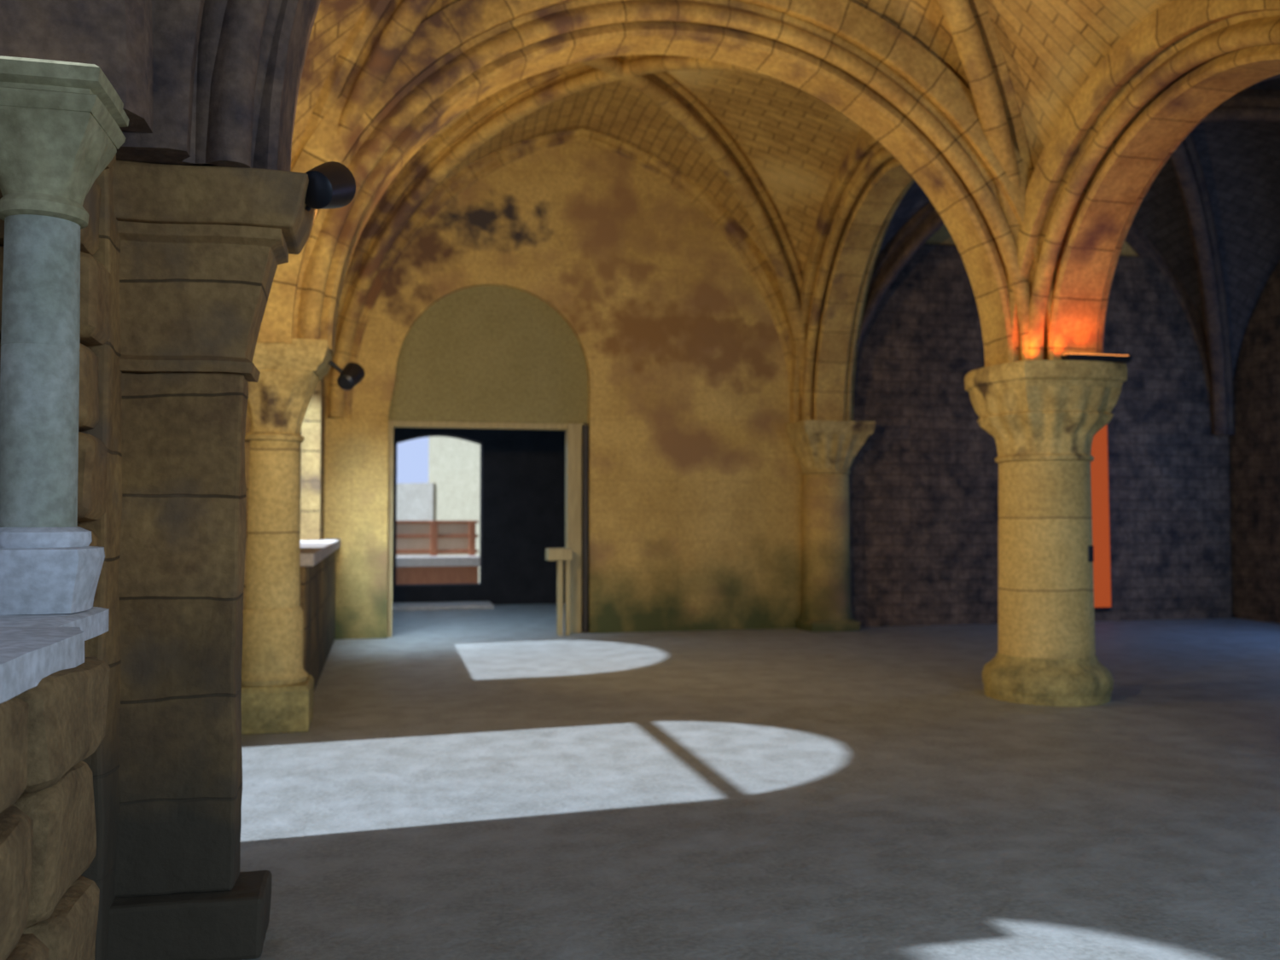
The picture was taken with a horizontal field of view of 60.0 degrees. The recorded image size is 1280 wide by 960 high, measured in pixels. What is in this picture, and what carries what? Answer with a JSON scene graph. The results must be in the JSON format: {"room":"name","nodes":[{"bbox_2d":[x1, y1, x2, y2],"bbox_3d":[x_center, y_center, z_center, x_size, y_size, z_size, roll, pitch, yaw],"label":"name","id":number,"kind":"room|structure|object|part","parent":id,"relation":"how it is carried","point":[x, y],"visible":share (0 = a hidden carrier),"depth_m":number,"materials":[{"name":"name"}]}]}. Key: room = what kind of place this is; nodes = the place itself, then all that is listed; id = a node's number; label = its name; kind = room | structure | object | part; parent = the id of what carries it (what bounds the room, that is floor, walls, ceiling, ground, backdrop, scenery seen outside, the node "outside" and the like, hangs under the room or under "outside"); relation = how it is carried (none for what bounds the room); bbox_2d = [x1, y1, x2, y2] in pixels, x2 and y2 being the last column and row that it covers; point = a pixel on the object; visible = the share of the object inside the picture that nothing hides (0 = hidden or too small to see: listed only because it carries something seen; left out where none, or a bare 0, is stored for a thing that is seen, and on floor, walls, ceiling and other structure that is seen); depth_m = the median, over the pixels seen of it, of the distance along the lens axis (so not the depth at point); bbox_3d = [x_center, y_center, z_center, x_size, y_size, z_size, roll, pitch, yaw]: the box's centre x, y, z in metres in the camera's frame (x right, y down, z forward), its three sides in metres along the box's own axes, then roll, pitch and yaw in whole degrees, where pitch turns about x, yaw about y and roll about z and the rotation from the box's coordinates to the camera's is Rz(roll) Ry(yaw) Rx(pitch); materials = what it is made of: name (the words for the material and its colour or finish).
{"room":"vaulted stone hall","nodes":[
{"label":"vaulted stone hall","id":0,"kind":"room"},
{"bbox_2d":[241,376,325,612],"bbox_3d":[-3.126,-1.894,9.607,0.299,7.600,11.200,0,-2,-13],"label":"wall","id":1,"kind":"structure","parent":0,"point":[312,450],"depth_m":13.36,"materials":[{"name":"beige stone"}]},
{"bbox_2d":[300,550,336,690],"bbox_3d":[-3.368,1.375,11.551,0.150,1.190,5.700,0,-2,-13],"label":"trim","id":2,"kind":"structure","parent":1,"relation":"attached to","point":[317,582],"depth_m":10.52,"materials":[{"name":"beige stone"}]},
{"bbox_2d":[324,371,329,417],"bbox_3d":[-3.501,-2.750,11.524,0.280,3.713,6.050,0,-2,-13],"label":"rib","id":3,"kind":"object","parent":1,"relation":"attached to","point":[326,377],"visible":0.02,"depth_m":14.25,"materials":[{"name":"stone"}]},
{"bbox_2d":[392,427,565,605],"bbox_3d":[-2.996,0.442,20.087,7.200,3.600,0.500,0,-2,-13],"label":"wall","id":4,"kind":"structure","parent":0,"point":[523,472],"depth_m":20.00,"materials":[{"name":"paint"}]},
{"bbox_2d":[324,139,1138,639],"bbox_3d":[2.489,-1.681,16.288,15.050,7.600,0.700,0,-2,-13],"label":"wall","id":5,"kind":"structure","parent":0,"point":[695,479],"depth_m":15.32,"materials":[{"name":"paint"}]},
{"bbox_2d":[386,419,587,637],"bbox_3d":[-2.038,0.650,15.014,2.690,2.860,0.240,0,-2,-13],"label":"door frame","id":6,"kind":"structure","parent":5,"relation":"in","point":[573,431],"depth_m":15.13,"materials":[{"name":"brown wood"}]},
{"bbox_2d":[388,285,587,424],"bbox_3d":[-2.063,-1.705,15.201,2.690,1.860,0.350,0,-2,-13],"label":"tympanum","id":7,"kind":"object","parent":5,"relation":"attached to","point":[480,353],"visible":0.98,"depth_m":15.03,"materials":[{"name":"paint"}]},
{"bbox_2d":[343,128,792,418],"bbox_3d":[-0.800,-2.870,15.258,6.700,4.192,0.280,0,-2,-13],"label":"rib","id":8,"kind":"object","parent":5,"relation":"attached to","point":[759,268],"visible":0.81,"depth_m":15.26,"materials":[{"name":"stone"}]},
{"bbox_2d":[581,424,587,632],"bbox_3d":[-0.845,0.673,15.591,0.065,2.830,0.910,0,-2,-13],"label":"door","id":9,"kind":"structure","parent":5,"relation":"in","point":[584,427],"depth_m":15.16,"materials":[{"name":"brown wood"}]},
{"bbox_2d":[849,243,1232,627],"bbox_3d":[6.083,-0.667,16.690,6.450,5.600,0.050,0,-2,-13],"label":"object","id":10,"kind":"structure","parent":5,"relation":"attached to","point":[923,485],"depth_m":16.40,"materials":[{"name":"stone"}]},
{"bbox_2d":[1090,424,1111,610],"bbox_3d":[6.929,0.531,16.781,0.382,2.890,0.120,0,-2,-13],"label":"banner","id":11,"kind":"object","parent":5,"relation":"attached to","point":[1099,470],"visible":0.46,"depth_m":16.72,"materials":[{"name":"orange fabric"}]},
{"bbox_2d":[1124,223,1216,435],"bbox_3d":[5.894,-2.781,16.801,6.560,4.112,0.280,0,-2,-13],"label":"rib","id":12,"kind":"object","parent":5,"relation":"attached to","point":[1135,238],"visible":0.23,"depth_m":17.24,"materials":[{"name":"stone"}]},
{"bbox_2d":[223,581,1279,959],"bbox_3d":[-2.175,2.042,13.808,30.000,0.001,40.000,0,-2,-13],"label":"floor","id":13,"kind":"structure","parent":0,"point":[494,783],"depth_m":6.28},
{"bbox_2d":[109,159,314,959],"bbox_3d":[-1.629,0.304,4.191,0.725,2.870,0.526,0,-2,-13],"label":"wall pier","id":14,"kind":"object","parent":13,"relation":"on","point":[205,247],"visible":0.86,"depth_m":4.07,"materials":[{"name":"beige stone"}]},
{"bbox_2d":[191,0,227,168],"bbox_3d":[2.068,-3.193,2.003,9.051,3.990,0.366,-1,-2,30],"label":"rib","id":15,"kind":"object","parent":14,"relation":"on","point":[213,10],"visible":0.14,"depth_m":3.98,"materials":[{"name":"stone"}]},
{"bbox_2d":[250,0,282,168],"bbox_3d":[-1.443,-2.041,4.067,1.067,1.820,0.234,0,-2,-13],"label":"rib","id":16,"kind":"object","parent":14,"relation":"on","point":[274,7],"visible":0.1,"depth_m":4.10,"materials":[{"name":"stone"}]},
{"bbox_2d":[304,161,355,210],"bbox_3d":[-1.209,-1.126,4.240,0.175,0.211,0.224,-1,-2,17],"label":"spotlight","id":17,"kind":"object","parent":14,"relation":"attached to","point":[330,184],"visible":0.91,"depth_m":4.17,"materials":[{"name":"black metal"}]},
{"bbox_2d":[241,338,332,734],"bbox_3d":[-2.821,0.421,8.474,0.860,2.900,0.860,0,-2,-13],"label":"wall column","id":18,"kind":"structure","parent":13,"relation":"on","point":[278,693],"depth_m":8.27,"materials":[{"name":"stone"}]},
{"bbox_2d":[328,360,364,389],"bbox_3d":[-2.303,-0.817,8.735,0.208,0.236,0.252,-1,-2,18],"label":"spotlight","id":19,"kind":"object","parent":18,"relation":"attached to","point":[352,374],"visible":1,"depth_m":8.66,"materials":[{"name":"black metal"}]},
{"bbox_2d":[395,482,435,556],"bbox_3d":[-7.559,1.327,29.334,5.597,2.420,0.423,-1,-2,28],"label":"wall","id":20,"kind":"structure","parent":13,"relation":"on","point":[415,501],"depth_m":28.10,"materials":[{"name":"white paint"}]},
{"bbox_2d":[395,520,479,584],"bbox_3d":[-4.232,1.541,21.605,2.190,1.500,0.720,0,-2,-13],"label":"bench","id":21,"kind":"object","parent":13,"relation":"on","point":[432,538],"visible":0.55,"depth_m":21.81,"materials":[{"name":"wood"}]},
{"bbox_3d":[-4.301,1.160,21.914,2.090,0.640,0.030,0,-2,-13],"label":"panel","id":22,"kind":"part","parent":21,"relation":"part of","materials":[{"name":"brown wood"}]},
{"bbox_3d":[-4.079,1.242,21.957,0.130,0.880,0.120,0,-2,-13],"label":"post","id":23,"kind":"part","parent":21,"relation":"part of","materials":[{"name":"red wood"}]},
{"bbox_3d":[-4.298,1.410,21.896,2.190,0.060,0.070,0,-2,-13],"label":"rail","id":24,"kind":"part","parent":21,"relation":"part of","materials":[{"name":"red wood"}]},
{"bbox_3d":[-4.233,1.979,21.549,2.130,0.620,0.560,0,-2,-13],"label":"panel","id":25,"kind":"part","parent":21,"relation":"part of","materials":[{"name":"red wood"}]},
{"bbox_3d":[-4.221,1.579,21.555,2.190,0.180,0.620,0,-2,-13],"label":"seat","id":26,"kind":"part","parent":21,"relation":"part of","materials":[{"name":"stone"}]},
{"bbox_3d":[-4.298,0.830,21.915,2.190,0.060,0.070,0,-2,-13],"label":"rail","id":27,"kind":"part","parent":21,"relation":"part of","materials":[{"name":"red wood"}]},
{"bbox_3d":[-4.298,1.110,21.906,2.190,0.060,0.070,0,-2,-13],"label":"rail","id":28,"kind":"part","parent":21,"relation":"part of","materials":[{"name":"red wood"}]},
{"bbox_3d":[-3.346,1.247,22.127,0.130,0.880,0.120,0,-2,-13],"label":"post","id":29,"kind":"part","parent":21,"relation":"part of","materials":[{"name":"red wood"}]},
{"bbox_2d":[392,600,494,610],"bbox_3d":[-3.549,2.179,19.201,1.950,0.070,0.830,0,-2,-13],"label":"step","id":30,"kind":"structure","parent":13,"relation":"on","point":[440,605],"depth_m":18.93,"materials":[{"name":"stone"}]},
{"bbox_2d":[428,436,480,581],"bbox_3d":[-2.158,-1.300,28.191,4.946,7.600,4.811,2,-3,-45],"label":"building","id":31,"kind":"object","parent":13,"relation":"on","point":[454,464],"visible":0.03,"depth_m":27.33,"materials":[{"name":"plaster"}]},
{"bbox_2d":[545,547,572,635],"bbox_3d":[-1.085,1.495,14.837,0.324,1.160,0.280,0,-2,-13],"label":"stand","id":32,"kind":"object","parent":13,"relation":"on","point":[560,555],"visible":1,"depth_m":14.78,"materials":[{"name":"brown wood"}]},
{"bbox_3d":[-1.070,1.574,14.828,0.070,1.000,0.100,0,-2,-13],"label":"leg","id":33,"kind":"part","parent":32,"relation":"part of","materials":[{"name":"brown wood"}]},
{"bbox_3d":[-0.968,1.575,14.851,0.060,1.000,0.100,0,-2,-13],"label":"leg","id":34,"kind":"part","parent":32,"relation":"part of","materials":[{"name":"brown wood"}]},
{"bbox_2d":[785,419,875,632],"bbox_3d":[2.632,0.652,15.702,1.060,2.900,1.060,0,-2,-13],"label":"wall column","id":35,"kind":"structure","parent":13,"relation":"on","point":[825,451],"depth_m":15.40,"materials":[{"name":"stone"}]},
{"bbox_2d":[578,55,814,420],"bbox_3d":[-0.138,-2.863,12.322,0.373,3.990,9.210,-1,-2,36],"label":"rib","id":36,"kind":"object","parent":35,"relation":"on","point":[663,89],"visible":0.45,"depth_m":14.16,"materials":[{"name":"stone"}]},
{"bbox_2d":[855,89,1279,354],"bbox_3d":[6.569,-2.817,13.776,9.173,3.990,0.392,-1,-2,29],"label":"rib","id":37,"kind":"object","parent":35,"relation":"on","point":[1246,105],"visible":0.32,"depth_m":15.21,"materials":[{"name":"stone"}]},
{"bbox_2d":[964,360,1127,706],"bbox_3d":[3.594,0.465,9.851,1.220,2.900,1.220,0,-2,-13],"label":"column","id":38,"kind":"structure","parent":13,"relation":"on","point":[1044,417],"depth_m":9.49,"materials":[{"name":"stone"}]},
{"bbox_2d":[325,54,783,418],"bbox_3d":[-0.272,-2.865,12.254,8.998,3.990,0.411,-1,-2,30],"label":"rib","id":39,"kind":"object","parent":38,"relation":"on","point":[529,95],"visible":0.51,"depth_m":13.39,"materials":[{"name":"stone"}]},
{"bbox_2d":[256,0,1054,366],"bbox_3d":[0.387,-2.576,9.259,6.761,3.220,0.920,0,-2,-12],"label":"arch","id":40,"kind":"object","parent":38,"relation":"on","point":[840,53],"visible":0.89,"depth_m":9.08,"materials":[{"name":"stone"}]},
{"bbox_2d":[790,128,989,423],"bbox_3d":[3.087,-2.506,12.987,0.920,3.319,6.322,0,-2,-9],"label":"arch","id":41,"kind":"object","parent":38,"relation":"on","point":[867,187],"visible":0.46,"depth_m":14.86,"materials":[{"name":"stone"}]},
{"bbox_2d":[936,0,1034,360],"bbox_3d":[0.891,-3.029,7.120,0.354,3.990,7.846,-2,-3,44],"label":"rib","id":42,"kind":"object","parent":38,"relation":"on","point":[970,26],"visible":0.31,"depth_m":9.15,"materials":[{"name":"stone"}]},
{"bbox_2d":[1060,353,1133,363],"bbox_3d":[3.874,-1.030,9.440,0.613,0.062,0.173,0,-2,-13],"label":"uplight","id":43,"kind":"object","parent":38,"relation":"on","point":[1102,357],"visible":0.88,"depth_m":9.37,"materials":[{"name":"black metal"}]},
{"bbox_2d":[1000,0,1279,363],"bbox_3d":[4.115,-2.174,7.746,0.948,2.320,4.666,0,-2,-13],"label":"arch","id":44,"kind":"object","parent":38,"relation":"on","point":[1085,190],"visible":0.9,"depth_m":8.66,"materials":[{"name":"stone"}]},
{"bbox_2d":[1102,74,1279,354],"bbox_3d":[7.092,-2.753,10.762,7.340,3.670,0.920,0,-2,-13],"label":"arch","id":45,"kind":"object","parent":38,"relation":"on","point":[1277,75],"visible":0.02,"depth_m":10.61,"materials":[{"name":"stone"}]},
{"bbox_3d":[4.635,0.325,5.476,1.240,2.900,1.240,0,-2,-13],"label":"column","id":46,"kind":"structure","parent":13,"relation":"on","visible":0},
{"bbox_2d":[115,0,320,171],"bbox_3d":[1.402,-2.889,4.934,6.793,3.569,0.920,0,-2,-11],"label":"arch","id":47,"kind":"object","parent":46,"relation":"on","point":[176,24],"visible":0.68,"depth_m":3.96,"materials":[{"name":"stone"}]},
{"bbox_2d":[290,0,436,273],"bbox_3d":[0.910,-3.030,7.091,8.038,3.990,0.346,-1,-2,22],"label":"rib","id":48,"kind":"object","parent":46,"relation":"on","point":[376,41],"visible":0.37,"depth_m":8.18,"materials":[{"name":"stone"}]},
{"bbox_2d":[290,0,1279,380],"bbox_3d":[4.384,-3.168,7.917,13.977,4.238,16.896,0,-2,-13],"label":"ceiling","id":49,"kind":"structure","parent":0,"point":[795,142],"depth_m":14.02,"materials":[{"name":"beige stone"}]},
{"bbox_2d":[1169,133,1234,435],"bbox_3d":[6.426,-2.818,13.743,0.390,3.990,9.458,-1,-2,36],"label":"rib","id":50,"kind":"object","parent":49,"relation":"attached to","point":[1185,161],"visible":0.41,"depth_m":16.57,"materials":[{"name":"stone"}]},
{"bbox_2d":[1228,260,1279,623],"bbox_3d":[11.463,-1.896,9.537,0.700,7.600,17.900,0,-2,-13],"label":"wall","id":51,"kind":"structure","parent":0,"point":[1254,446],"depth_m":16.88,"materials":[{"name":"stone"}]},
{"bbox_3d":[-2.714,-2.001,6.265,0.400,7.600,17.900,0,-2,-13],"label":"wall","id":52,"kind":"structure","parent":0,"visible":0},
{"bbox_2d":[0,658,104,959],"bbox_3d":[-1.092,1.010,0.833,0.364,1.274,4.295,0,-2,-13],"label":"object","id":53,"kind":"structure","parent":52,"relation":"attached to","point":[50,846],"depth_m":2.51,"materials":[{"name":"stone"}]},
{"bbox_2d":[0,607,107,700],"bbox_3d":[-1.636,0.402,2.101,0.769,0.101,3.053,0,-2,-13],"label":"window sill","id":54,"kind":"structure","parent":52,"relation":"attached to","point":[32,645],"depth_m":2.67,"materials":[{"name":"stone"}]},
{"bbox_2d":[0,55,129,615],"bbox_3d":[-1.840,-0.416,3.408,0.410,1.630,0.410,0,-2,-13],"label":"colonnette","id":55,"kind":"object","parent":54,"relation":"on","point":[61,122],"visible":0.99,"depth_m":3.31,"materials":[{"name":"stone"}]},
{"bbox_2d":[0,160,113,607],"bbox_3d":[-2.053,-0.454,3.660,0.540,1.809,0.279,0,-2,-13],"label":"trim","id":56,"kind":"structure","parent":52,"relation":"attached to","point":[96,323],"depth_m":3.64,"materials":[{"name":"beige stone"}]},
{"bbox_2d":[77,155,125,959],"bbox_3d":[-1.970,0.226,3.966,0.212,3.021,0.409,0,-2,-13],"label":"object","id":57,"kind":"structure","parent":52,"relation":"attached to","point":[102,648],"depth_m":3.87,"materials":[{"name":"beige stone"}]},
{"bbox_2d":[300,538,340,566],"bbox_3d":[-3.683,0.723,11.515,0.910,0.110,5.630,0,-2,-13],"label":"window sill","id":58,"kind":"structure","parent":52,"relation":"attached to","point":[312,552],"depth_m":10.41,"materials":[{"name":"stone"}]},
{"bbox_3d":[-2.201,-0.419,3.325,0.410,1.630,0.410,0,-2,-13],"label":"colonnette","id":59,"kind":"object","parent":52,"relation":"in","visible":0},
{"bbox_2d":[0,0,153,133],"bbox_3d":[-1.720,-2.031,2.183,0.840,1.580,3.180,0,-2,-13],"label":"arch","id":60,"kind":"object","parent":59,"relation":"on","point":[114,36],"visible":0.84,"depth_m":3.53,"materials":[{"name":"stone"}]}
]}

